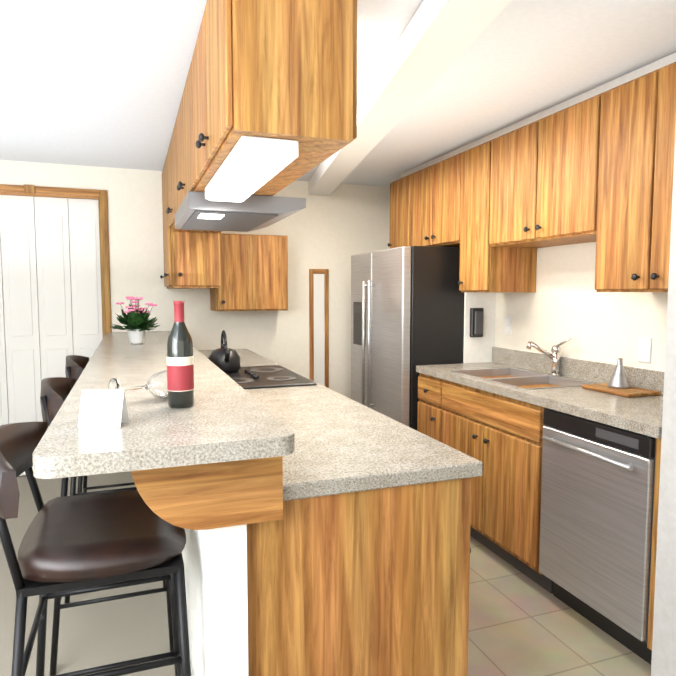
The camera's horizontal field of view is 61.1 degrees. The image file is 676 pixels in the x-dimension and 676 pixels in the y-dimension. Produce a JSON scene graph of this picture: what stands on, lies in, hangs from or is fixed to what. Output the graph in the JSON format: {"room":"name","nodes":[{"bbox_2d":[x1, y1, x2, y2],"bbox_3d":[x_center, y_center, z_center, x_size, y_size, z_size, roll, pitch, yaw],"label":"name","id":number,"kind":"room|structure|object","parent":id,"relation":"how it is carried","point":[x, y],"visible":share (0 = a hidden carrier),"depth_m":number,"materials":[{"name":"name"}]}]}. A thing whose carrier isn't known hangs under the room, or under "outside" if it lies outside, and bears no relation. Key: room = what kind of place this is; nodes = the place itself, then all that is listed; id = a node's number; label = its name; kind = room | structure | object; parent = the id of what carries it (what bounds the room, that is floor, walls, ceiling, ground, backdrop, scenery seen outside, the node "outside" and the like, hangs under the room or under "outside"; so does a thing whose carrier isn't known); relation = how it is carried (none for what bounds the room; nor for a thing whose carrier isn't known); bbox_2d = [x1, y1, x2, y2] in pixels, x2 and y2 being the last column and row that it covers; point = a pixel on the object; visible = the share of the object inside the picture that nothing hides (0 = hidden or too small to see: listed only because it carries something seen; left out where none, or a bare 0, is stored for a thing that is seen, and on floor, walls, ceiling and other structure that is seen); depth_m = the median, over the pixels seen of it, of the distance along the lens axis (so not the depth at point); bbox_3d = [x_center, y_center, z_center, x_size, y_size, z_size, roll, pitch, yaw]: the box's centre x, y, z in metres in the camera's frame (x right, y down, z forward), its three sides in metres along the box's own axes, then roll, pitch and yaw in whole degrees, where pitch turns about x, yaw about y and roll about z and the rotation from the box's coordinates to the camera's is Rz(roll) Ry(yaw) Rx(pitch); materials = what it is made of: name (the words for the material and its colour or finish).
{"room":"kitchen","nodes":[
{"label":"kitchen","id":0,"kind":"room"},
{"bbox_2d":[78,390,129,426],"bbox_3d":[-0.525,0.155,1.284,0.095,0.079,0.051,0,4,2],"label":"tent card","id":1,"kind":"object","parent":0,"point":[103,408],"visible":1,"depth_m":1.27,"materials":[{"name":"white paper"}]},
{"bbox_2d":[110,296,159,343],"bbox_3d":[-1.185,-0.105,3.341,0.296,0.277,0.266,-2,5,-20],"label":"flower plant","id":2,"kind":"object","parent":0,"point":[136,321],"visible":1,"depth_m":3.32,"materials":[{"name":"green plant"}]},
{"bbox_2d":[0,160,389,398],"bbox_3d":[-1.715,-0.130,4.424,5.160,2.300,0.120,-2,5,-20],"label":"wall","id":3,"kind":"structure","parent":0,"point":[337,228],"depth_m":4.74,"materials":[{"name":"paint"}]},
{"bbox_2d":[0,195,102,475],"bbox_3d":[-2.216,-0.007,4.258,0.897,2.060,0.040,-2,5,-20],"label":"closet door","id":4,"kind":"structure","parent":3,"relation":"attached to","point":[42,334],"depth_m":4.23,"materials":[{"name":"white wood"}]},
{"bbox_2d":[0,184,111,336],"bbox_3d":[-2.209,-0.033,4.237,1.000,2.135,0.150,-2,5,-20],"label":"door frame","id":5,"kind":"structure","parent":3,"relation":"attached to","point":[101,197],"depth_m":4.27,"materials":[{"name":"brown wood"}]},
{"bbox_2d":[210,233,287,310],"bbox_3d":[-0.699,-0.507,4.499,0.557,0.580,0.368,-2,5,-20],"label":"upper cabinet","id":6,"kind":"object","parent":3,"relation":"attached to","point":[254,272],"visible":0.96,"depth_m":4.36,"materials":[{"name":"brown wood"}]},
{"bbox_2d":[309,269,328,387],"bbox_3d":[-0.163,0.196,4.935,0.170,1.570,0.017,-2,5,-20],"label":"trim","id":7,"kind":"structure","parent":3,"relation":"attached to","point":[319,324],"depth_m":4.91,"materials":[{"name":"brown wood"}]},
{"bbox_2d":[0,471,650,675],"bbox_3d":[-0.685,1.264,1.670,5.160,0.050,6.350,-2,5,-20],"label":"floor","id":8,"kind":"structure","parent":0,"point":[521,624],"depth_m":2.35,"materials":[{"name":"tile"}]},
{"bbox_2d":[0,422,190,675],"bbox_3d":[-0.625,0.735,1.490,0.461,1.036,0.512,-2,5,-20],"label":"bar stool","id":9,"kind":"object","parent":8,"relation":"on","point":[77,544],"visible":0.9,"depth_m":1.36,"materials":[{"name":"brown leather"}]},
{"bbox_2d":[65,355,134,492],"bbox_3d":[-1.219,0.606,3.131,0.461,1.036,0.512,-2,5,-20],"label":"bar stool","id":10,"kind":"object","parent":8,"relation":"on","point":[75,365],"visible":0.19,"depth_m":2.97,"materials":[{"name":"black metal"}]},
{"bbox_2d":[40,377,173,675],"bbox_3d":[-0.922,0.670,2.311,0.461,1.036,0.512,-2,5,-20],"label":"bar stool","id":11,"kind":"object","parent":8,"relation":"on","point":[55,392],"visible":0.29,"depth_m":2.10,"materials":[{"name":"black metal"}]},
{"bbox_2d":[161,355,168,474],"bbox_3d":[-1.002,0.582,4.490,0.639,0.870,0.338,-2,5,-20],"label":"base cabinet","id":12,"kind":"object","parent":8,"relation":"on","point":[162,356],"depth_m":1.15,"materials":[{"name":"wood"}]},
{"bbox_2d":[165,359,172,490],"bbox_3d":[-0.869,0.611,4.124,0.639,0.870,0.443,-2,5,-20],"label":"base cabinet","id":13,"kind":"object","parent":8,"relation":"on","point":[166,400],"depth_m":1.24,"materials":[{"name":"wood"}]},
{"bbox_2d":[213,443,470,675],"bbox_3d":[0.001,0.799,1.717,0.639,0.870,0.470,-2,5,-20],"label":"base cabinet","id":14,"kind":"object","parent":8,"relation":"on","point":[327,530],"depth_m":1.45,"materials":[{"name":"brown wood"}]},
{"bbox_2d":[193,349,482,506],"bbox_3d":[-0.464,0.239,3.036,0.605,0.040,3.381,-2,5,-20],"label":"countertop","id":15,"kind":"structure","parent":14,"relation":"on","point":[295,443],"depth_m":1.57,"materials":[{"name":"beige stone"}]},
{"bbox_2d":[108,370,167,398],"bbox_3d":[-0.513,0.132,1.567,0.205,0.080,0.080,-4,6,-45],"label":"wine glass","id":16,"kind":"object","parent":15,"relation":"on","point":[155,385],"visible":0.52,"depth_m":1.56,"materials":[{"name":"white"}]},
{"bbox_2d":[167,301,193,407],"bbox_3d":[-0.410,0.041,1.487,0.068,0.275,0.068,-2,5,-20],"label":"wine bottle","id":17,"kind":"object","parent":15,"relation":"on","point":[180,375],"visible":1,"depth_m":1.47,"materials":[{"name":"black glass"}]},
{"bbox_2d":[226,365,316,388],"bbox_3d":[-0.468,0.199,3.110,0.500,0.027,0.760,-2,5,-20],"label":"cooktop","id":18,"kind":"object","parent":15,"relation":"in","point":[256,377],"visible":0.73,"depth_m":2.99,"materials":[{"name":"black glass"}]},
{"bbox_2d":[208,330,240,372],"bbox_3d":[-0.631,0.073,3.200,0.184,0.233,0.246,-2,5,-20],"label":"kettle","id":19,"kind":"object","parent":18,"relation":"on","point":[224,358],"visible":0.94,"depth_m":3.16,"materials":[{"name":"black metal"}]},
{"bbox_2d":[351,246,463,429],"bbox_3d":[0.531,0.213,4.140,0.698,1.660,0.908,-2,5,-20],"label":"fridge","id":20,"kind":"object","parent":8,"relation":"on","point":[407,310],"visible":0.5,"depth_m":3.70,"materials":[{"name":"silver metal"}]},
{"bbox_2d":[416,369,435,439],"bbox_3d":[0.820,0.651,3.611,0.576,0.870,0.300,-2,5,-20],"label":"base cabinet","id":21,"kind":"object","parent":8,"relation":"on","point":[426,421],"depth_m":3.51,"materials":[{"name":"brown wood"}]},
{"bbox_2d":[436,373,639,593],"bbox_3d":[1.020,0.694,3.059,0.576,0.870,0.877,-2,5,-20],"label":"base cabinet","id":22,"kind":"object","parent":8,"relation":"on","point":[489,415],"depth_m":2.84,"materials":[{"name":"brown wood"}]},
{"bbox_2d":[416,361,662,440],"bbox_3d":[1.067,0.252,2.885,0.582,0.040,1.772,-2,5,-20],"label":"countertop","id":23,"kind":"structure","parent":22,"relation":"on","point":[641,415],"depth_m":2.53,"materials":[{"name":"beige stone"}]},
{"bbox_2d":[582,358,660,397],"bbox_3d":[1.307,0.172,2.651,0.190,0.152,0.280,-2,5,-20],"label":"cutting board","id":24,"kind":"object","parent":23,"relation":"on","point":[618,384],"depth_m":2.64,"materials":[{"name":"brown wood"}]},
{"bbox_2d":[539,408,655,664],"bbox_3d":[1.216,0.752,2.366,0.554,0.862,0.560,-2,5,-20],"label":"dishwasher","id":25,"kind":"object","parent":8,"relation":"on","point":[597,499],"visible":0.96,"depth_m":2.23,"materials":[{"name":"grey metal"}]},
{"bbox_2d":[0,0,675,186],"bbox_3d":[-0.652,-1.057,1.394,5.160,0.020,6.550,-2,5,-20],"label":"ceiling","id":26,"kind":"structure","parent":0,"point":[98,83],"depth_m":2.41,"materials":[{"name":"paint"}]},
{"bbox_2d":[160,188,163,278],"bbox_3d":[-1.136,-0.824,4.341,0.349,0.898,0.322,-2,5,-20],"label":"upper cabinet","id":27,"kind":"object","parent":26,"relation":"hanging from","point":[161,276],"depth_m":4.35,"materials":[{"name":"brown wood"}]},
{"bbox_2d":[162,167,221,288],"bbox_3d":[-1.026,-0.800,4.037,0.349,0.898,0.326,-2,5,-20],"label":"upper cabinet","id":28,"kind":"object","parent":26,"relation":"hanging from","point":[192,260],"depth_m":3.89,"materials":[{"name":"brown wood"}]},
{"bbox_2d":[164,136,243,231],"bbox_3d":[-0.823,-0.954,3.488,0.368,0.507,0.819,-2,5,-20],"label":"upper cabinet","id":29,"kind":"object","parent":26,"relation":"hanging from","point":[172,223],"depth_m":3.25,"materials":[{"name":"brown wood"}]},
{"bbox_2d":[175,191,305,231],"bbox_3d":[-0.515,-0.604,2.838,0.510,0.083,0.780,-2,5,-20],"label":"range hood","id":30,"kind":"object","parent":29,"relation":"attached to","point":[258,211],"depth_m":2.53,"materials":[{"name":"grey metal"}]},
{"bbox_2d":[172,75,283,219],"bbox_3d":[-0.541,-0.893,2.711,0.368,0.507,0.840,-2,5,-20],"label":"upper cabinet","id":31,"kind":"object","parent":26,"relation":"hanging from","point":[218,205],"depth_m":2.50,"materials":[{"name":"brown wood"}]},
{"bbox_2d":[205,135,298,201],"bbox_3d":[-0.323,-0.551,1.952,0.160,0.053,0.820,-2,5,-20],"label":"light","id":32,"kind":"object","parent":31,"relation":"attached to","point":[248,162],"depth_m":1.71,"materials":[{"name":"white plastic"}]},
{"bbox_2d":[188,0,356,195],"bbox_3d":[-0.256,-0.831,1.923,0.368,0.507,0.840,-2,5,-20],"label":"upper cabinet","id":33,"kind":"object","parent":26,"relation":"hanging from","point":[267,110],"depth_m":1.56,"materials":[{"name":"brown wood"}]},
{"bbox_2d":[309,0,511,195],"bbox_3d":[0.134,-1.127,3.142,0.177,0.107,3.470,-1,5,-10],"label":"ceiling beam","id":34,"kind":"structure","parent":26,"relation":"attached to","point":[437,38],"depth_m":2.16,"materials":[{"name":"white paint"}]},
{"bbox_2d":[463,292,495,362],"bbox_3d":[0.931,0.232,3.790,0.230,1.677,0.015,-2,5,-20],"label":"wall","id":35,"kind":"structure","parent":0,"point":[477,349],"depth_m":3.76,"materials":[{"name":"white paint"}]},
{"bbox_2d":[470,308,483,336],"bbox_3d":[0.904,-0.100,3.720,0.090,0.190,0.048,-2,5,-20],"label":"phone","id":36,"kind":"object","parent":35,"relation":"attached to","point":[476,321],"visible":0.98,"depth_m":3.70,"materials":[{"name":"black plastic"}]},
{"bbox_2d":[495,242,667,371],"bbox_3d":[1.172,-0.067,3.613,0.120,2.300,3.370,-2,5,-20],"label":"wall","id":37,"kind":"structure","parent":0,"point":[565,301],"depth_m":3.08,"materials":[{"name":"paint"}]},
{"bbox_2d":[388,171,407,248],"bbox_3d":[0.619,-0.969,4.391,0.339,0.618,0.343,-2,5,-20],"label":"upper cabinet","id":38,"kind":"object","parent":37,"relation":"attached to","point":[398,188],"depth_m":4.34,"materials":[{"name":"brown wood"}]},
{"bbox_2d":[408,150,455,246],"bbox_3d":[0.794,-0.931,3.909,0.339,0.618,0.685,-2,5,-20],"label":"upper cabinet","id":39,"kind":"object","parent":37,"relation":"attached to","point":[431,184],"depth_m":3.85,"materials":[{"name":"brown wood"}]},
{"bbox_2d":[456,135,536,291],"bbox_3d":[0.963,-0.740,3.454,0.339,0.928,0.308,-2,5,-20],"label":"upper cabinet","id":40,"kind":"object","parent":37,"relation":"attached to","point":[482,269],"depth_m":3.37,"materials":[{"name":"brown wood"}]},
{"bbox_2d":[504,316,511,334],"bbox_3d":[1.085,-0.080,3.661,0.010,0.116,0.070,-2,5,-20],"label":"electrical outlet plate","id":41,"kind":"object","parent":37,"relation":"attached to","point":[508,319],"depth_m":3.65,"materials":[{"name":"white plastic"}]},
{"bbox_2d":[484,88,595,251],"bbox_3d":[1.151,-0.829,2.923,0.339,0.668,0.798,-2,5,-20],"label":"upper cabinet","id":42,"kind":"object","parent":37,"relation":"attached to","point":[501,206],"depth_m":2.85,"materials":[{"name":"brown wood"}]},
{"bbox_2d":[492,347,663,392],"bbox_3d":[1.332,0.174,2.974,0.019,0.100,1.772,-2,5,-20],"label":"backsplash","id":43,"kind":"structure","parent":37,"relation":"attached to","point":[571,367],"depth_m":3.08,"materials":[{"name":"beige stone"}]},
{"bbox_2d":[588,52,675,291],"bbox_3d":[1.384,-0.649,2.289,0.339,0.928,0.572,-2,5,-20],"label":"upper cabinet","id":44,"kind":"object","parent":37,"relation":"attached to","point":[634,113],"depth_m":2.32,"materials":[{"name":"brown wood"}]},
{"bbox_2d":[638,337,651,362],"bbox_3d":[1.438,0.056,2.690,0.010,0.116,0.070,-2,5,-20],"label":"electrical outlet plate","id":45,"kind":"object","parent":37,"relation":"attached to","point":[644,349],"depth_m":2.68,"materials":[{"name":"white plastic"}]},
{"bbox_2d":[651,125,675,675],"bbox_3d":[1.922,0.162,0.688,0.700,2.300,2.900,-2,5,-20],"label":"wall","id":46,"kind":"structure","parent":0,"point":[663,662],"depth_m":1.93,"materials":[{"name":"grey paint"}]},
{"bbox_2d":[660,397,662,424],"bbox_3d":[1.367,0.246,2.059,0.538,0.100,0.020,-2,5,-20],"label":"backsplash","id":47,"kind":"structure","parent":46,"relation":"attached to","point":[661,398],"depth_m":1.97,"materials":[{"name":"beige stone"}]}
]}

